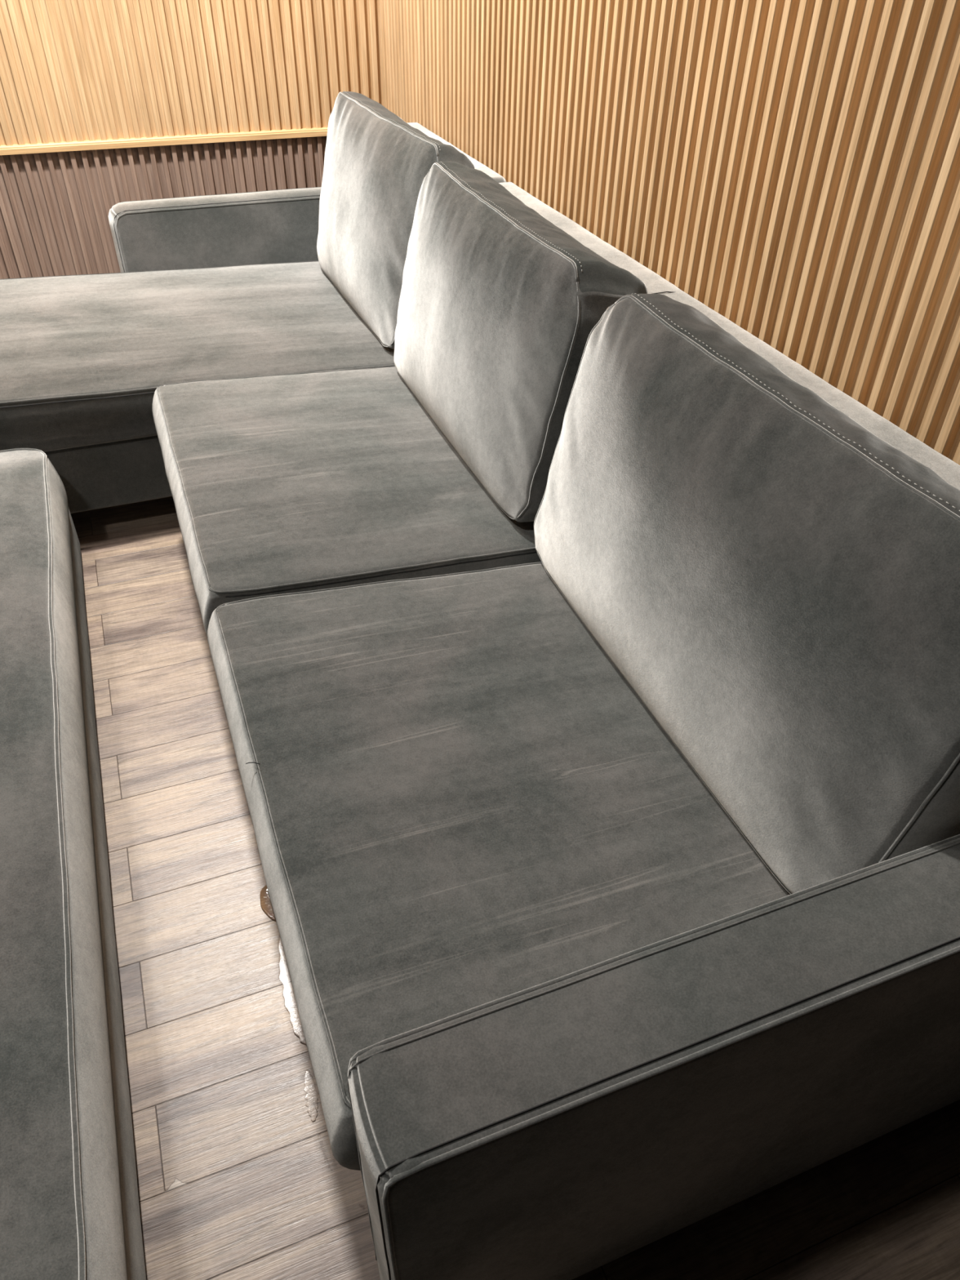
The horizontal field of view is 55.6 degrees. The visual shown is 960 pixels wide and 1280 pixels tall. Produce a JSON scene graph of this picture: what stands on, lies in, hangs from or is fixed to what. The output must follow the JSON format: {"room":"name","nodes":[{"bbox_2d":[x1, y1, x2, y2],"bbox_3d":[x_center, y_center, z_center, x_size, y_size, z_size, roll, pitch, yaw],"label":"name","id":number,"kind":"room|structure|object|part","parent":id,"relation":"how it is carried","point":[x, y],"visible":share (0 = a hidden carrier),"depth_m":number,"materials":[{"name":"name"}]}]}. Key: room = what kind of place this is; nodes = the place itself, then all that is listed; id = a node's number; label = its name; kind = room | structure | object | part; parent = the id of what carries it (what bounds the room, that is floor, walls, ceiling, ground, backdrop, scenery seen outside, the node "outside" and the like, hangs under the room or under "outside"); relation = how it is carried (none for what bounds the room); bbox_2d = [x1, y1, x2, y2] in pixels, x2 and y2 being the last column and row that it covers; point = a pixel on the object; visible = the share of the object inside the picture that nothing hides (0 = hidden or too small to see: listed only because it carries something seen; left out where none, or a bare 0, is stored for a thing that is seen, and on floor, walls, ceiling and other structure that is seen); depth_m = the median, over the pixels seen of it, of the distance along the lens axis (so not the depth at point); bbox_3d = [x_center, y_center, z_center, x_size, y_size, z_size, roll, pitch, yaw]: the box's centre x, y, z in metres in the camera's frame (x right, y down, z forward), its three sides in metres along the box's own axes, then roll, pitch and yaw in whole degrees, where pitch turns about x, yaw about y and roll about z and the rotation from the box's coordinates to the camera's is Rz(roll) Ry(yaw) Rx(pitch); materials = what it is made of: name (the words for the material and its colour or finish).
{"room":"living room","nodes":[
{"label":"living room","id":0,"kind":"room"},
{"bbox_2d":[0,0,386,279],"bbox_3d":[-2.462,-2.461,2.727,4.450,3.400,0.175,-13,42,-17],"label":"wall","id":1,"kind":"structure","parent":0,"point":[71,70],"depth_m":3.57,"materials":[{"name":"wood"}]},
{"bbox_3d":[-2.473,-1.410,3.508,4.422,0.785,0.028,-13,42,-17],"label":"slat panel","id":2,"kind":"part","parent":1,"relation":"part of","materials":[{"name":"brown wood"}]},
{"bbox_2d":[0,126,328,155],"bbox_3d":[-2.461,-1.703,3.247,4.422,0.028,0.030,-13,42,-17],"label":"trim","id":3,"kind":"structure","parent":1,"relation":"attached to","point":[64,146],"depth_m":3.60,"materials":[{"name":"brown wood"}]},
{"bbox_3d":[-2.442,-2.716,2.420,4.422,2.615,0.028,-13,42,-17],"label":"slat panel","id":4,"kind":"part","parent":1,"relation":"part of","materials":[{"name":"brown wood"}]},
{"bbox_2d":[70,496,959,1279],"bbox_3d":[-1.284,0.786,1.559,4.560,0.050,6.600,-13,42,-17],"label":"floor","id":5,"kind":"structure","parent":0,"point":[237,1179],"depth_m":1.59,"materials":[{"name":"beige laminate"}]},
{"bbox_2d":[0,448,146,1279],"bbox_3d":[-1.129,0.418,1.629,0.830,0.396,2.650,-13,42,-17],"label":"ottoman","id":6,"kind":"object","parent":5,"relation":"on","point":[69,1206],"visible":1,"depth_m":1.42,"materials":[{"name":"fabric"}]},
{"bbox_2d":[0,122,506,513],"bbox_3d":[-1.101,-1.106,3.093,2.208,0.899,1.243,-13,42,-17],"label":"module","id":7,"kind":"object","parent":5,"relation":"on","point":[227,286],"visible":0.59,"depth_m":2.97,"materials":[{"name":"fabric"}]},
{"bbox_2d":[0,261,394,452],"bbox_3d":[-1.181,-0.997,3.037,1.980,0.194,1.089,-13,42,-17],"label":"seat cushion","id":8,"kind":"object","parent":7,"relation":"on","point":[84,358],"depth_m":2.90,"materials":[{"name":"fabric"}]},
{"bbox_3d":[-0.830,-1.471,3.687,1.165,0.629,0.153,-13,42,-17],"label":"armrest","id":9,"kind":"part","parent":7,"relation":"part of","materials":[{"name":"fabric"}]},
{"bbox_2d":[316,91,475,348],"bbox_3d":[-0.321,-1.440,3.074,0.334,0.600,0.995,-13,42,-17],"label":"cushion","id":10,"kind":"object","parent":7,"relation":"on","point":[376,164],"visible":0.65,"depth_m":2.90,"materials":[{"name":"fabric"}]},
{"bbox_3d":[-0.176,-1.370,3.358,0.215,0.799,0.909,-13,42,-17],"label":"frame","id":11,"kind":"part","parent":7,"relation":"part of","materials":[{"name":"fabric"}]},
{"bbox_2d":[151,182,959,1279],"bbox_3d":[-0.018,-0.196,2.031,1.194,0.901,2.482,-13,42,-17],"label":"sectional sofa","id":12,"kind":"object","parent":5,"relation":"on","point":[561,1017],"visible":0.73,"depth_m":1.34,"materials":[{"name":"fabric"}]},
{"bbox_2d":[151,367,541,636],"bbox_3d":[-0.312,-0.441,2.404,0.966,0.184,1.096,-13,42,-17],"label":"seat cushion","id":13,"kind":"object","parent":12,"relation":"on","point":[297,483],"depth_m":2.19,"materials":[{"name":"fabric"}]},
{"bbox_2d":[207,563,790,1170],"bbox_3d":[0.080,0.216,1.631,0.965,0.180,1.090,-13,42,-17],"label":"seat cushion","id":14,"kind":"object","parent":12,"relation":"on","point":[458,800],"depth_m":1.46,"materials":[{"name":"fabric"}]},
{"bbox_2d":[394,161,647,522],"bbox_3d":[0.041,-0.795,2.296,0.338,0.575,1.052,-13,42,-17],"label":"cushion","id":15,"kind":"object","parent":12,"relation":"on","point":[500,306],"visible":0.91,"depth_m":2.07,"materials":[{"name":"fabric"}]},
{"bbox_3d":[0.407,0.583,1.260,1.149,0.627,0.139,-13,42,-17],"label":"armrest","id":16,"kind":"part","parent":12,"relation":"part of","materials":[{"name":"fabric"}]},
{"bbox_3d":[0.415,-0.383,2.190,0.215,0.799,2.342,-13,42,-17],"label":"frame","id":17,"kind":"part","parent":12,"relation":"part of","materials":[{"name":"fabric"}]},
{"bbox_2d":[533,293,959,894],"bbox_3d":[0.438,-0.141,1.534,0.348,0.592,1.094,-13,42,-17],"label":"cushion","id":18,"kind":"object","parent":12,"relation":"on","point":[775,580],"visible":0.98,"depth_m":1.33,"materials":[{"name":"fabric"}]},
{"bbox_2d":[381,0,959,465],"bbox_3d":[0.348,-1.791,2.003,0.138,3.400,4.040,-13,42,-17],"label":"wall","id":19,"kind":"structure","parent":0,"point":[791,167],"depth_m":1.80,"materials":[{"name":"wood"}]}
]}

